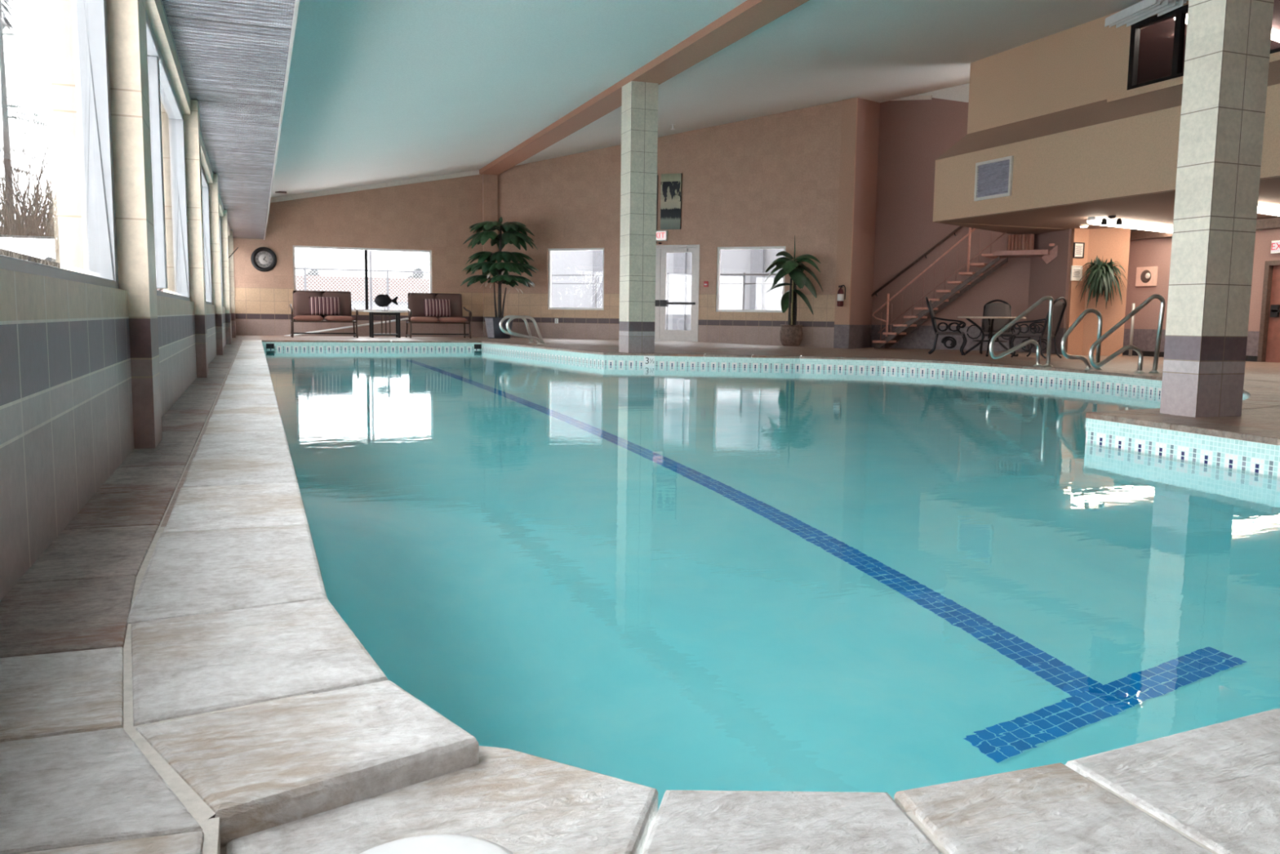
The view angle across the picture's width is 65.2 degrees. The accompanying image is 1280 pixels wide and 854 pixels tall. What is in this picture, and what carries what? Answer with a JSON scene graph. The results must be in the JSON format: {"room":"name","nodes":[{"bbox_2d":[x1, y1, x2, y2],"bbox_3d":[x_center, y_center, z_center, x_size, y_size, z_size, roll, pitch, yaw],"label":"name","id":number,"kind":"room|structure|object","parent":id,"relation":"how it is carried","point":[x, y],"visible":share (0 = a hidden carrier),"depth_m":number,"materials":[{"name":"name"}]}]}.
{"room":"indoor swimming pool","nodes":[
{"label":"indoor swimming pool","id":0,"kind":"room"},
{"bbox_2d":[0,0,231,600],"bbox_3d":[-4.476,-2.240,9.928,0.290,3.350,28.100,-2,7,-21],"label":"wall","id":1,"kind":"structure","parent":0,"point":[66,411],"depth_m":2.55,"materials":[{"name":"tile"}]},
{"bbox_2d":[0,0,118,288],"bbox_3d":[-1.275,-1.035,1.772,0.090,1.492,4.280,-2,7,-21],"label":"window","id":2,"kind":"structure","parent":1,"relation":"in","point":[91,15],"depth_m":3.69,"materials":[{"name":"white glass"}]},
{"bbox_2d":[47,0,162,448],"bbox_3d":[-2.101,-1.015,3.935,0.300,2.245,0.320,-2,7,-21],"label":"pilaster","id":3,"kind":"object","parent":1,"relation":"attached to","point":[126,19],"visible":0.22,"depth_m":3.81,"materials":[{"name":"tile"}]},
{"bbox_2d":[145,8,190,301],"bbox_3d":[-2.920,-1.525,6.039,0.090,1.492,4.280,-2,7,-21],"label":"window","id":4,"kind":"structure","parent":1,"relation":"in","point":[166,113],"depth_m":6.83,"materials":[{"name":"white glass"}]},
{"bbox_2d":[163,99,208,377],"bbox_3d":[-3.747,-1.505,8.202,0.300,2.245,0.320,-2,7,-21],"label":"pilaster","id":5,"kind":"object","parent":1,"relation":"attached to","point":[191,122],"visible":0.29,"depth_m":8.09,"materials":[{"name":"tile"}]},
{"bbox_2d":[201,166,212,304],"bbox_3d":[-4.566,-2.014,10.307,0.090,1.492,4.280,-2,7,-21],"label":"window","id":6,"kind":"structure","parent":1,"relation":"in","point":[204,181],"depth_m":12.19,"materials":[{"name":"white glass"}]},
{"bbox_2d":[208,173,223,355],"bbox_3d":[-5.392,-1.995,12.470,0.300,2.245,0.320,-2,7,-21],"label":"pilaster","id":7,"kind":"object","parent":1,"relation":"attached to","point":[213,188],"visible":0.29,"depth_m":12.36,"materials":[{"name":"tile"}]},
{"bbox_2d":[219,216,222,306],"bbox_3d":[-6.212,-2.504,14.575,0.090,1.492,4.280,-2,7,-21],"label":"window","id":8,"kind":"structure","parent":1,"relation":"in","point":[220,216],"depth_m":16.50,"materials":[{"name":"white glass"}]},
{"bbox_2d":[220,209,231,344],"bbox_3d":[-7.038,-2.485,16.737,0.300,2.245,0.320,-2,7,-21],"label":"pilaster","id":9,"kind":"object","parent":1,"relation":"attached to","point":[224,220],"visible":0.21,"depth_m":16.62,"materials":[{"name":"tile"}]},
{"bbox_2d":[161,0,295,239],"bbox_3d":[-4.003,-3.331,9.985,0.700,0.980,28.100,-2,7,-21],"label":"bulkhead","id":10,"kind":"object","parent":1,"relation":"attached to","point":[233,55],"visible":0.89,"depth_m":7.41,"materials":[{"name":"metal"}]},
{"bbox_2d":[160,0,299,239],"bbox_3d":[-4.011,-2.849,10.037,0.717,0.031,28.100,-2,7,-21],"label":"trim","id":11,"kind":"structure","parent":1,"relation":"attached to","point":[297,2],"depth_m":7.22,"materials":[{"name":"grey metal"}]},
{"bbox_2d":[227,231,235,337],"bbox_3d":[-8.684,-2.975,21.005,0.300,2.245,0.320,-2,7,-21],"label":"pilaster","id":12,"kind":"object","parent":1,"relation":"attached to","point":[229,237],"visible":0.21,"depth_m":20.90,"materials":[{"name":"tile"}]},
{"bbox_2d":[232,174,483,337],"bbox_3d":[-6.815,-4.303,24.084,6.100,4.266,0.280,-2,7,-21],"label":"wall","id":13,"kind":"structure","parent":0,"point":[437,216],"depth_m":24.04,"materials":[{"name":"paint"}]},
{"bbox_2d":[250,247,276,271],"bbox_3d":[-8.728,-3.889,23.211,0.570,0.570,0.060,-2,7,-21],"label":"wall clock","id":14,"kind":"object","parent":13,"relation":"attached to","point":[263,259],"visible":1,"depth_m":23.21,"materials":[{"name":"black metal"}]},
{"bbox_2d":[293,245,431,312],"bbox_3d":[-6.669,-3.551,24.173,3.235,1.525,0.100,-2,7,-21],"label":"window","id":15,"kind":"structure","parent":13,"relation":"in","point":[365,250],"depth_m":24.17,"materials":[{"name":"white metal"}]},
{"bbox_2d":[270,169,480,202],"bbox_3d":[-6.294,-5.775,23.944,5.073,1.094,0.050,-2,7,-21],"label":"trim","id":16,"kind":"structure","parent":13,"relation":"attached to","point":[366,187],"depth_m":23.89,"materials":[{"name":"beige paint"}]},
{"bbox_2d":[482,173,497,337],"bbox_3d":[-3.803,-4.367,25.195,0.360,4.230,0.400,-2,7,-21],"label":"column","id":17,"kind":"structure","parent":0,"point":[490,182],"depth_m":24.94,"materials":[{"name":"beige paint"}]},
{"bbox_2d":[271,0,746,197],"bbox_3d":[-1.725,-4.329,10.911,6.200,1.348,28.400,-2,7,-21],"label":"ceiling","id":18,"kind":"structure","parent":0,"point":[378,91],"depth_m":12.74,"materials":[{"name":"paint"}]},
{"bbox_2d":[0,335,1279,853],"bbox_3d":[4.127,-0.832,13.513,18.600,0.100,28.296,-2,7,-21],"label":"floor","id":19,"kind":"structure","parent":0,"point":[180,673],"depth_m":1.31,"materials":[{"name":"stone"}]},
{"bbox_2d":[289,290,358,337],"bbox_3d":[-7.126,-2.541,22.538,1.421,1.065,0.918,-2,7,-21],"label":"settee","id":20,"kind":"object","parent":19,"relation":"on","point":[300,310],"visible":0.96,"depth_m":22.59,"materials":[{"name":"brown fabric"}]},
{"bbox_2d":[293,290,323,317],"bbox_3d":[-7.532,-2.785,22.699,0.630,0.606,0.213,-2,7,-21],"label":"cushion","id":21,"kind":"object","parent":20,"relation":"on","point":[300,298],"depth_m":22.61,"materials":[{"name":"brown fabric"}]},
{"bbox_2d":[293,315,324,320],"bbox_3d":[-7.434,-2.438,22.432,0.657,0.130,0.640,-2,7,-21],"label":"seat cushion","id":22,"kind":"object","parent":20,"relation":"on","point":[298,317],"depth_m":22.19,"materials":[{"name":"beige fabric"}]},
{"bbox_2d":[309,296,340,315],"bbox_3d":[-7.121,-2.733,22.594,0.660,0.404,0.229,-2,7,-21],"label":"throw pillow","id":23,"kind":"object","parent":20,"relation":"on","point":[317,305],"visible":1,"depth_m":22.52,"materials":[{"name":"fabric"}]},
{"bbox_2d":[322,291,351,317],"bbox_3d":[-6.944,-2.802,22.924,0.630,0.606,0.213,-2,7,-21],"label":"cushion","id":24,"kind":"object","parent":20,"relation":"on","point":[344,296],"depth_m":22.92,"materials":[{"name":"brown fabric"}]},
{"bbox_2d":[324,315,355,321],"bbox_3d":[-6.821,-2.455,22.666,0.657,0.130,0.640,-2,7,-21],"label":"seat cushion","id":25,"kind":"object","parent":20,"relation":"on","point":[329,318],"depth_m":22.40,"materials":[{"name":"beige fabric"}]},
{"bbox_2d":[286,317,408,336],"bbox_3d":[-6.983,-2.384,23.927,2.913,0.497,0.048,-2,7,-22],"label":"pole","id":26,"kind":"object","parent":19,"relation":"on","point":[402,319],"visible":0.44,"depth_m":23.90,"materials":[{"name":"white metal"}]},
{"bbox_2d":[363,311,405,337],"bbox_3d":[-5.886,-2.367,23.059,0.940,0.605,0.660,-2,7,-21],"label":"side table","id":27,"kind":"object","parent":19,"relation":"on","point":[371,313],"visible":0.99,"depth_m":22.88,"materials":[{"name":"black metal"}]},
{"bbox_2d":[374,293,398,311],"bbox_3d":[-5.824,-2.856,22.973,0.540,0.387,0.160,-2,7,-21],"label":"fish sculpture","id":28,"kind":"object","parent":27,"relation":"on","point":[381,300],"visible":0.94,"depth_m":22.91,"materials":[{"name":"metal"}]},
{"bbox_2d":[360,834,514,853],"bbox_3d":[-0.217,0.468,1.016,0.210,0.022,0.210,-2,7,-21],"label":"lid","id":29,"kind":"object","parent":19,"relation":"on","point":[430,843],"visible":1,"depth_m":1.08,"materials":[{"name":"white plastic"}]},
{"bbox_2d":[404,292,471,337],"bbox_3d":[-4.736,-2.609,23.452,1.421,1.065,0.918,-2,7,-21],"label":"settee","id":30,"kind":"object","parent":19,"relation":"on","point":[415,308],"visible":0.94,"depth_m":23.51,"materials":[{"name":"brown leather"}]},
{"bbox_2d":[408,293,435,317],"bbox_3d":[-5.142,-2.853,23.613,0.630,0.606,0.213,-2,7,-21],"label":"cushion","id":31,"kind":"object","parent":30,"relation":"on","point":[415,300],"depth_m":23.53,"materials":[{"name":"brown fabric"}]},
{"bbox_2d":[408,316,439,322],"bbox_3d":[-5.044,-2.506,23.346,0.657,0.130,0.640,-2,7,-21],"label":"seat cushion","id":32,"kind":"object","parent":30,"relation":"on","point":[411,319],"depth_m":23.09,"materials":[{"name":"beige fabric"}]},
{"bbox_2d":[423,298,451,316],"bbox_3d":[-4.759,-2.800,23.498,0.620,0.404,0.229,-2,7,-21],"label":"throw pillow","id":33,"kind":"object","parent":30,"relation":"on","point":[433,307],"visible":1,"depth_m":23.42,"materials":[{"name":"fabric"}]},
{"bbox_2d":[435,293,462,318],"bbox_3d":[-4.554,-2.870,23.838,0.630,0.606,0.213,-2,7,-21],"label":"cushion","id":34,"kind":"object","parent":30,"relation":"on","point":[455,299],"depth_m":23.83,"materials":[{"name":"brown fabric"}]},
{"bbox_2d":[438,316,467,322],"bbox_3d":[-4.431,-2.523,23.580,0.657,0.130,0.640,-2,7,-21],"label":"seat cushion","id":35,"kind":"object","parent":30,"relation":"on","point":[442,319],"depth_m":23.34,"materials":[{"name":"beige fabric"}]},
{"bbox_2d":[460,216,538,338],"bbox_3d":[-3.366,-3.554,23.766,1.854,2.878,1.838,-2,7,-21],"label":"potted plant","id":36,"kind":"object","parent":19,"relation":"on","point":[511,234],"visible":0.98,"depth_m":23.46,"materials":[{"name":"green plant"}]},
{"bbox_2d":[499,315,536,343],"bbox_3d":[-2.401,-1.915,19.661,0.745,0.556,0.140,-2,7,-21],"label":"ladder rail","id":37,"kind":"object","parent":19,"relation":"on","point":[531,340],"visible":0.71,"depth_m":19.62,"materials":[{"name":"silver metal"}]},
{"bbox_2d":[506,315,546,344],"bbox_3d":[-2.165,-1.844,19.077,0.798,0.554,0.140,-2,7,-21],"label":"ladder rail","id":38,"kind":"object","parent":19,"relation":"on","point":[531,318],"visible":1,"depth_m":19.06,"materials":[{"name":"silver metal"}]},
{"bbox_2d":[618,80,658,352],"bbox_3d":[-0.027,-3.152,15.263,0.425,4.040,0.430,-2,7,-21],"label":"column","id":39,"kind":"structure","parent":19,"relation":"on","point":[639,106],"depth_m":15.09,"materials":[{"name":"tile"}]},
{"bbox_2d":[479,0,809,175],"bbox_3d":[1.254,-4.921,11.830,0.470,0.300,28.100,-2,7,-21],"label":"beam","id":40,"kind":"structure","parent":39,"relation":"on","point":[750,15],"depth_m":13.92,"materials":[{"name":"paint"}]},
{"bbox_2d":[262,342,1279,476],"bbox_3d":[0.332,0.014,11.913,8.905,1.466,19.897,-2,7,-21],"label":"tiles","id":41,"kind":"object","parent":19,"relation":"in","point":[1252,456],"visible":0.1,"depth_m":12.31,"materials":[{"name":"tile"}]},
{"bbox_2d":[643,355,654,365],"bbox_3d":[0.139,-0.996,15.121,0.170,0.150,0.011,1,6,7],"label":"depth marker","id":42,"kind":"object","parent":41,"relation":"attached to","point":[647,360],"visible":1,"depth_m":15.12,"materials":[{"name":"white tile"}]},
{"bbox_2d":[263,349,1279,809],"bbox_3d":[0.331,0.099,11.922,8.929,1.335,19.921,-2,7,-21],"label":"pool water","id":43,"kind":"object","parent":41,"relation":"on","point":[662,578],"visible":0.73,"depth_m":2.99,"materials":[{"name":"teal liquid"}]},
{"bbox_2d":[764,235,823,346],"bbox_3d":[3.385,-2.993,21.996,1.285,2.420,0.956,1,6,4],"label":"potted plant","id":44,"kind":"object","parent":19,"relation":"on","point":[791,334],"visible":1,"depth_m":21.91,"materials":[{"name":"green plant"}]},
{"bbox_2d":[925,296,966,355],"bbox_3d":[5.837,-1.933,19.117,0.780,1.103,0.610,2,6,15],"label":"patio chair","id":45,"kind":"object","parent":19,"relation":"on","point":[953,342],"visible":1,"depth_m":18.90,"materials":[{"name":"metal"}]},
{"bbox_2d":[871,227,1057,348],"bbox_3d":[7.522,-3.255,21.785,4.767,3.207,0.998,5,8,34],"label":"staircase","id":46,"kind":"structure","parent":19,"relation":"on","point":[893,337],"depth_m":21.99,"materials":[{"name":"brown wood"}]},
{"bbox_2d":[957,316,1026,356],"bbox_3d":[6.662,-1.712,19.017,1.230,0.761,1.230,-2,7,-21],"label":"patio table","id":47,"kind":"object","parent":19,"relation":"on","point":[990,330],"visible":0.78,"depth_m":18.89,"materials":[{"name":"metal"}]},
{"bbox_2d":[979,299,1013,355],"bbox_3d":[7.202,-2.024,20.171,0.610,1.103,0.780,3,7,17],"label":"patio chair","id":48,"kind":"object","parent":19,"relation":"on","point":[990,308],"visible":0.7,"depth_m":20.34,"materials":[{"name":"metal"}]},
{"bbox_2d":[989,295,1053,366],"bbox_3d":[4.746,-1.192,12.408,0.904,0.876,0.119,-1,6,-14],"label":"pool handrail","id":49,"kind":"object","parent":19,"relation":"on","point":[997,334],"visible":1,"depth_m":12.42,"materials":[{"name":"silver metal"}]},
{"bbox_2d":[1010,297,1066,359],"bbox_3d":[7.258,-1.800,18.137,0.610,1.103,0.780,-5,8,-41],"label":"patio chair","id":50,"kind":"object","parent":19,"relation":"on","point":[1059,307],"visible":0.82,"depth_m":18.04,"materials":[{"name":"metal"}]},
{"bbox_2d":[1061,308,1102,369],"bbox_3d":[5.204,-1.028,11.758,0.577,0.725,0.119,-1,6,-15],"label":"pool handrail","id":51,"kind":"object","parent":19,"relation":"on","point":[1095,312],"visible":0.97,"depth_m":11.74,"materials":[{"name":"silver metal"}]},
{"bbox_2d":[1065,227,1130,355],"bbox_3d":[9.171,-2.809,20.242,1.188,2.700,0.649,3,7,20],"label":"wall","id":52,"kind":"structure","parent":19,"relation":"on","point":[1107,244],"depth_m":20.06,"materials":[{"name":"orange paint"}]},
{"bbox_2d":[1070,265,1082,280],"bbox_3d":[8.763,-3.086,20.073,0.263,0.297,0.030,-1,7,-20],"label":"framed notice","id":53,"kind":"object","parent":52,"relation":"attached to","point":[1076,271],"visible":0.97,"depth_m":20.07,"materials":[{"name":"paper"}]},
{"bbox_2d":[1072,242,1084,257],"bbox_3d":[8.789,-3.540,20.030,0.252,0.304,0.030,-1,7,-20],"label":"framed notice","id":54,"kind":"object","parent":52,"relation":"attached to","point":[1078,247],"visible":1,"depth_m":20.03,"materials":[{"name":"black paper"}]},
{"bbox_2d":[1075,245,1081,254],"bbox_3d":[8.789,-3.540,20.030,0.156,0.165,0.002,-1,7,-20],"label":"print","id":55,"kind":"object","parent":54,"relation":"attached to","point":[1078,248],"depth_m":20.03},
{"bbox_2d":[1075,256,1128,309],"bbox_3d":[9.122,-2.857,19.721,0.935,1.073,0.664,5,7,33],"label":"fern","id":56,"kind":"object","parent":52,"relation":"attached to","point":[1101,277],"visible":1,"depth_m":19.66,"materials":[{"name":"green plant"}]},
{"bbox_2d":[1088,293,1165,373],"bbox_3d":[5.375,-1.032,11.037,0.914,0.874,0.119,-1,6,-12],"label":"pool handrail","id":57,"kind":"object","parent":19,"relation":"on","point":[1152,297],"visible":1,"depth_m":11.04,"materials":[{"name":"silver metal"}]},
{"bbox_2d":[1128,302,1135,356],"bbox_3d":[9.769,-1.929,19.858,0.057,1.050,0.060,-2,7,-21],"label":"pipe","id":58,"kind":"object","parent":19,"relation":"on","point":[1133,306],"visible":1,"depth_m":19.84,"materials":[{"name":"grey metal"}]},
{"bbox_2d":[1160,0,1274,417],"bbox_3d":[3.433,-2.075,5.861,0.375,4.040,0.250,-2,7,-21],"label":"column","id":59,"kind":"structure","parent":19,"relation":"on","point":[1228,42],"depth_m":5.85,"materials":[{"name":"tile"}]},
{"bbox_2d":[497,100,842,347],"bbox_3d":[0.574,-4.751,23.627,8.869,5.553,0.250,3,7,21],"label":"wall","id":60,"kind":"structure","parent":0,"point":[769,180],"depth_m":23.07,"materials":[{"name":"beige paint"}]},
{"bbox_2d":[547,248,604,310],"bbox_3d":[-1.547,-3.627,24.556,1.532,1.492,0.100,3,7,21],"label":"window","id":61,"kind":"structure","parent":60,"relation":"in","point":[549,257],"depth_m":24.67,"materials":[{"name":"white metal"}]},
{"bbox_2d":[656,175,657,230],"bbox_3d":[0.152,-5.271,23.577,0.536,1.274,0.052,3,7,21],"label":"wall art","id":62,"kind":"object","parent":60,"relation":"attached to","point":[657,175],"visible":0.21,"depth_m":23.48,"materials":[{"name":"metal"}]},
{"bbox_2d":[656,230,667,244],"bbox_3d":[0.419,-4.450,23.498,0.460,0.320,0.080,3,7,21],"label":"exit sign","id":63,"kind":"object","parent":60,"relation":"attached to","point":[661,235],"visible":0.56,"depth_m":23.44,"materials":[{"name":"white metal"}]},
{"bbox_2d":[660,173,681,229],"bbox_3d":[0.725,-5.259,23.351,0.496,1.274,0.052,3,7,21],"label":"wall art","id":64,"kind":"object","parent":60,"relation":"attached to","point":[671,184],"visible":1,"depth_m":23.32,"materials":[{"name":"metal"}]},
{"bbox_2d":[654,244,699,342],"bbox_3d":[0.476,-3.153,23.746,1.969,2.288,0.210,3,7,21],"label":"door","id":65,"kind":"structure","parent":60,"relation":"in","point":[660,333],"depth_m":23.63,"materials":[{"name":"grey metal"}]},
{"bbox_2d":[715,246,786,312],"bbox_3d":[2.551,-3.382,22.961,1.621,1.485,0.100,3,7,21],"label":"window","id":66,"kind":"structure","parent":60,"relation":"in","point":[718,256],"depth_m":23.09,"materials":[{"name":"white metal"}]},
{"bbox_2d":[515,0,1142,165],"bbox_3d":[7.964,-6.441,14.404,14.500,2.731,28.400,-2,7,-21],"label":"ceiling","id":67,"kind":"structure","parent":0,"point":[819,52],"depth_m":16.16,"materials":[{"name":"paint"}]},
{"bbox_2d":[1104,0,1188,29],"bbox_3d":[7.665,-6.402,15.044,0.640,0.465,1.200,0,6,-9],"label":"ceiling light","id":68,"kind":"object","parent":67,"relation":"attached to","point":[1144,9],"visible":0.84,"depth_m":14.92,"materials":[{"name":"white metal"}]},
{"bbox_2d":[833,97,857,348],"bbox_3d":[4.512,-4.485,21.914,0.330,5.503,0.130,3,7,21],"label":"wall","id":69,"kind":"structure","parent":0,"point":[849,106],"depth_m":21.86,"materials":[{"name":"brown paint"}]},
{"bbox_2d":[836,284,845,306],"bbox_3d":[4.410,-2.884,21.962,0.148,0.472,0.176,-1,7,-19],"label":"fire extinguisher","id":70,"kind":"object","parent":69,"relation":"attached to","point":[841,297],"visible":1,"depth_m":21.91,"materials":[{"name":"red metal"}]},
{"bbox_2d":[849,97,879,348],"bbox_3d":[5.020,-4.736,22.795,0.200,5.903,1.949,4,7,27],"label":"wall","id":71,"kind":"structure","parent":0,"point":[868,111],"depth_m":22.77,"materials":[{"name":"brown paint"}]},
{"bbox_2d":[871,83,1031,351],"bbox_3d":[7.884,-5.532,22.070,5.656,7.720,0.210,5,8,34],"label":"wall","id":72,"kind":"structure","parent":0,"point":[913,135],"depth_m":22.92,"materials":[{"name":"brown paint"}]},
{"bbox_2d":[888,95,932,101],"bbox_3d":[6.085,-7.540,22.938,1.229,0.190,0.060,5,8,34],"label":"trim","id":73,"kind":"structure","parent":72,"relation":"attached to","point":[911,97],"depth_m":22.78,"materials":[{"name":"beige paint"}]},
{"bbox_2d":[871,226,963,297],"bbox_3d":[6.338,-3.780,23.125,2.334,1.772,0.132,5,8,34],"label":"wall handrail","id":74,"kind":"object","parent":72,"relation":"attached to","point":[957,229],"visible":0.83,"depth_m":23.00,"materials":[{"name":"brown wood"}]},
{"bbox_2d":[1025,228,1071,354],"bbox_3d":[8.648,-2.892,21.026,0.200,2.720,1.568,0,6,-5],"label":"wall","id":75,"kind":"structure","parent":0,"point":[1051,279],"depth_m":20.88,"materials":[{"name":"brown paint"}]},
{"bbox_2d":[933,0,1279,229],"bbox_3d":[10.633,-4.904,13.282,5.400,3.380,14.080,-2,7,-21],"label":"wall","id":76,"kind":"structure","parent":0,"point":[1060,104],"depth_m":16.25,"materials":[{"name":"beige paint"}]},
{"bbox_2d":[973,155,1013,200],"bbox_3d":[6.154,-4.317,17.420,0.040,0.663,0.913,-2,7,-21],"label":"air vent","id":77,"kind":"object","parent":76,"relation":"in","point":[993,178],"visible":1,"depth_m":17.40,"materials":[{"name":"white metal"}]},
{"bbox_2d":[1126,4,1279,90],"bbox_3d":[8.563,-5.480,13.190,0.100,1.010,5.114,-2,7,-21],"label":"window","id":78,"kind":"structure","parent":76,"relation":"in","point":[1180,13],"depth_m":14.93,"materials":[{"name":"black metal"}]},
{"bbox_2d":[1129,217,1279,240],"bbox_3d":[11.185,-3.506,17.122,0.200,0.160,8.513,-2,7,-21],"label":"trim","id":79,"kind":"structure","parent":76,"relation":"attached to","point":[1268,224],"depth_m":19.45,"materials":[{"name":"beige paint"}]},
{"bbox_2d":[934,175,1279,235],"bbox_3d":[10.166,-3.421,14.619,5.396,0.120,16.580,-2,7,-21],"label":"ceiling","id":80,"kind":"structure","parent":0,"point":[1154,208],"depth_m":17.37,"materials":[{"name":"paint"}]},
{"bbox_2d":[1007,233,1034,250],"bbox_3d":[8.198,-3.940,21.537,0.075,0.400,0.626,-4,8,-36],"label":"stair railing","id":81,"kind":"object","parent":80,"relation":"hanging from","point":[1021,242],"visible":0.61,"depth_m":21.52,"materials":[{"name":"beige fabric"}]},
{"bbox_2d":[1100,215,1122,225],"bbox_3d":[8.297,-3.631,17.590,0.358,0.160,0.137,2,6,13],"label":"emergency light","id":82,"kind":"object","parent":80,"relation":"attached to","point":[1104,222],"visible":1,"depth_m":17.56,"materials":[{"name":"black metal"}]},
{"bbox_2d":[1087,216,1173,232],"bbox_3d":[9.302,-3.747,18.646,3.045,0.130,0.200,-3,8,-33],"label":"fluorescent light","id":83,"kind":"object","parent":80,"relation":"attached to","point":[1095,220],"visible":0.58,"depth_m":18.44,"materials":[{"name":"white plastic"}]},
{"bbox_2d":[1257,203,1279,216],"bbox_3d":[10.139,-3.440,15.948,2.556,0.130,0.200,-3,8,-34],"label":"fluorescent light","id":84,"kind":"object","parent":80,"relation":"attached to","point":[1262,208],"visible":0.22,"depth_m":15.68,"materials":[{"name":"white plastic"}]},
{"bbox_2d":[1123,217,1279,355],"bbox_3d":[12.239,-2.182,14.986,0.227,2.720,13.513,-2,7,-21],"label":"wall","id":85,"kind":"structure","parent":0,"point":[1156,251],"depth_m":19.82,"materials":[{"name":"brown paint"}]},
{"bbox_2d":[1135,266,1158,286],"bbox_3d":[10.152,-3.017,20.056,0.060,0.385,0.486,-2,7,-21],"label":"wall picture","id":86,"kind":"object","parent":85,"relation":"attached to","point":[1145,276],"visible":1,"depth_m":20.03,"materials":[{"name":"beige paper"}]},
{"bbox_2d":[1122,350,1257,361],"bbox_3d":[10.378,-1.416,19.613,0.050,0.100,3.760,-2,7,-21],"label":"baseboard","id":87,"kind":"structure","parent":85,"relation":"attached to","point":[1249,358],"depth_m":19.97,"materials":[{"name":"brown tile"}]},
{"bbox_2d":[1257,260,1279,362],"bbox_3d":[11.325,-1.992,17.290,0.200,1.776,1.104,-2,7,-21],"label":"door","id":88,"kind":"structure","parent":85,"relation":"in","point":[1268,346],"depth_m":17.67,"materials":[{"name":"brown wood"}]},
{"bbox_2d":[1271,240,1279,253],"bbox_3d":[11.136,-3.129,17.351,0.069,0.220,0.360,-2,7,-21],"label":"exit sign","id":89,"kind":"object","parent":85,"relation":"attached to","point":[1275,245],"visible":1,"depth_m":17.42,"materials":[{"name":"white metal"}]},
{"bbox_2d":[1137,0,1279,84],"bbox_3d":[10.614,-5.677,13.078,3.540,2.200,13.880,-2,7,-21],"label":"wall","id":90,"kind":"structure","parent":0,"point":[1156,40],"depth_m":17.24,"materials":[{"name":"paint"}]},
{"bbox_2d":[1271,27,1279,42],"bbox_3d":[10.577,-6.357,16.389,2.507,0.130,0.200,-3,8,-34],"label":"fluorescent light","id":91,"kind":"object","parent":90,"relation":"attached to","point":[1275,35],"visible":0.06,"depth_m":16.08,"materials":[{"name":"white metal"}]},
{"label":"outside","id":92,"kind":"structure","parent":0,"visible":0},
{"label":"ground","id":93,"kind":"structure","parent":92,"visible":0},
{"bbox_2d":[0,77,54,235],"bbox_3d":[-16.731,-5.659,26.123,6.666,6.703,3.278,5,8,34],"label":"bare tree","id":94,"kind":"object","parent":93,"relation":"on","point":[47,148],"visible":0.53,"depth_m":25.11,"materials":[{"name":"plant"}]},
{"bbox_2d":[0,0,56,227],"bbox_3d":[-18.786,-8.266,29.883,4.649,11.000,4.569,2,6,15],"label":"pine tree","id":95,"kind":"object","parent":93,"relation":"on","point":[3,20],"visible":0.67,"depth_m":29.81,"materials":[{"name":"white plant"}]},
{"bbox_2d":[0,111,59,263],"bbox_3d":[-9.389,-2.987,16.374,2.514,3.710,3.232,6,8,41],"label":"bare tree","id":96,"kind":"object","parent":93,"relation":"on","point":[23,149],"visible":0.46,"depth_m":15.83,"materials":[{"name":"plant"}]},
{"bbox_2d":[0,173,162,290],"bbox_3d":[-13.591,-3.602,22.009,7.472,3.614,7.380,5,7,32],"label":"dry shrub","id":97,"kind":"object","parent":93,"relation":"on","point":[35,199],"visible":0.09,"depth_m":21.25,"materials":[{"name":"plant"}]},
{"bbox_2d":[0,194,238,291],"bbox_3d":[-10.725,-2.483,16.730,6.148,2.616,6.401,1,6,6],"label":"dry shrub","id":98,"kind":"object","parent":93,"relation":"on","point":[19,239],"visible":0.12,"depth_m":16.24,"materials":[{"name":"plant"}]},
{"bbox_2d":[156,275,429,310],"bbox_3d":[-15.993,-7.600,60.868,28.000,3.000,7.000,-2,7,-21],"label":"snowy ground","id":99,"kind":"structure","parent":93,"relation":"on","point":[425,289],"depth_m":58.92,"materials":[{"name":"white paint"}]},
{"bbox_2d":[306,270,319,275],"bbox_3d":[-24.431,-9.888,75.536,4.662,4.127,2.836,-2,7,-21],"label":"tree","id":100,"kind":"object","parent":93,"relation":"on","point":[308,273],"visible":0.02,"depth_m":75.06,"materials":[{"name":"white plant"}]},
{"bbox_2d":[295,266,429,310],"bbox_3d":[-8.067,-3.928,32.009,10.070,2.200,0.070,-2,7,-21],"label":"fence","id":101,"kind":"object","parent":93,"relation":"on","point":[304,268],"visible":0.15,"depth_m":31.70,"materials":[{"name":"metal"}]},
{"bbox_2d":[368,250,372,310],"bbox_3d":[-7.769,-4.208,28.858,0.065,3.450,0.065,1,6,1],"label":"flag pole","id":102,"kind":"object","parent":93,"relation":"on","point":[370,251],"visible":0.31,"depth_m":28.83,"materials":[{"name":"metal"}]},
{"bbox_2d":[406,267,424,278],"bbox_3d":[-17.588,-10.264,78.532,3.952,4.405,3.859,-2,7,-21],"label":"tree","id":103,"kind":"object","parent":93,"relation":"on","point":[417,268],"visible":0.09,"depth_m":77.60,"materials":[{"name":"white plant"}]},
{"bbox_2d":[551,272,777,329],"bbox_3d":[2.847,-3.224,27.614,13.439,2.050,0.073,3,7,21],"label":"rail fence","id":104,"kind":"object","parent":93,"relation":"on","point":[744,274],"visible":0.27,"depth_m":28.28,"materials":[{"name":"metal"}]},
{"bbox_2d":[551,248,783,330],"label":"windows","id":105,"kind":"structure","parent":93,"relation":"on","point":[757,297],"depth_m":32.80,"materials":[{"name":"glass"}]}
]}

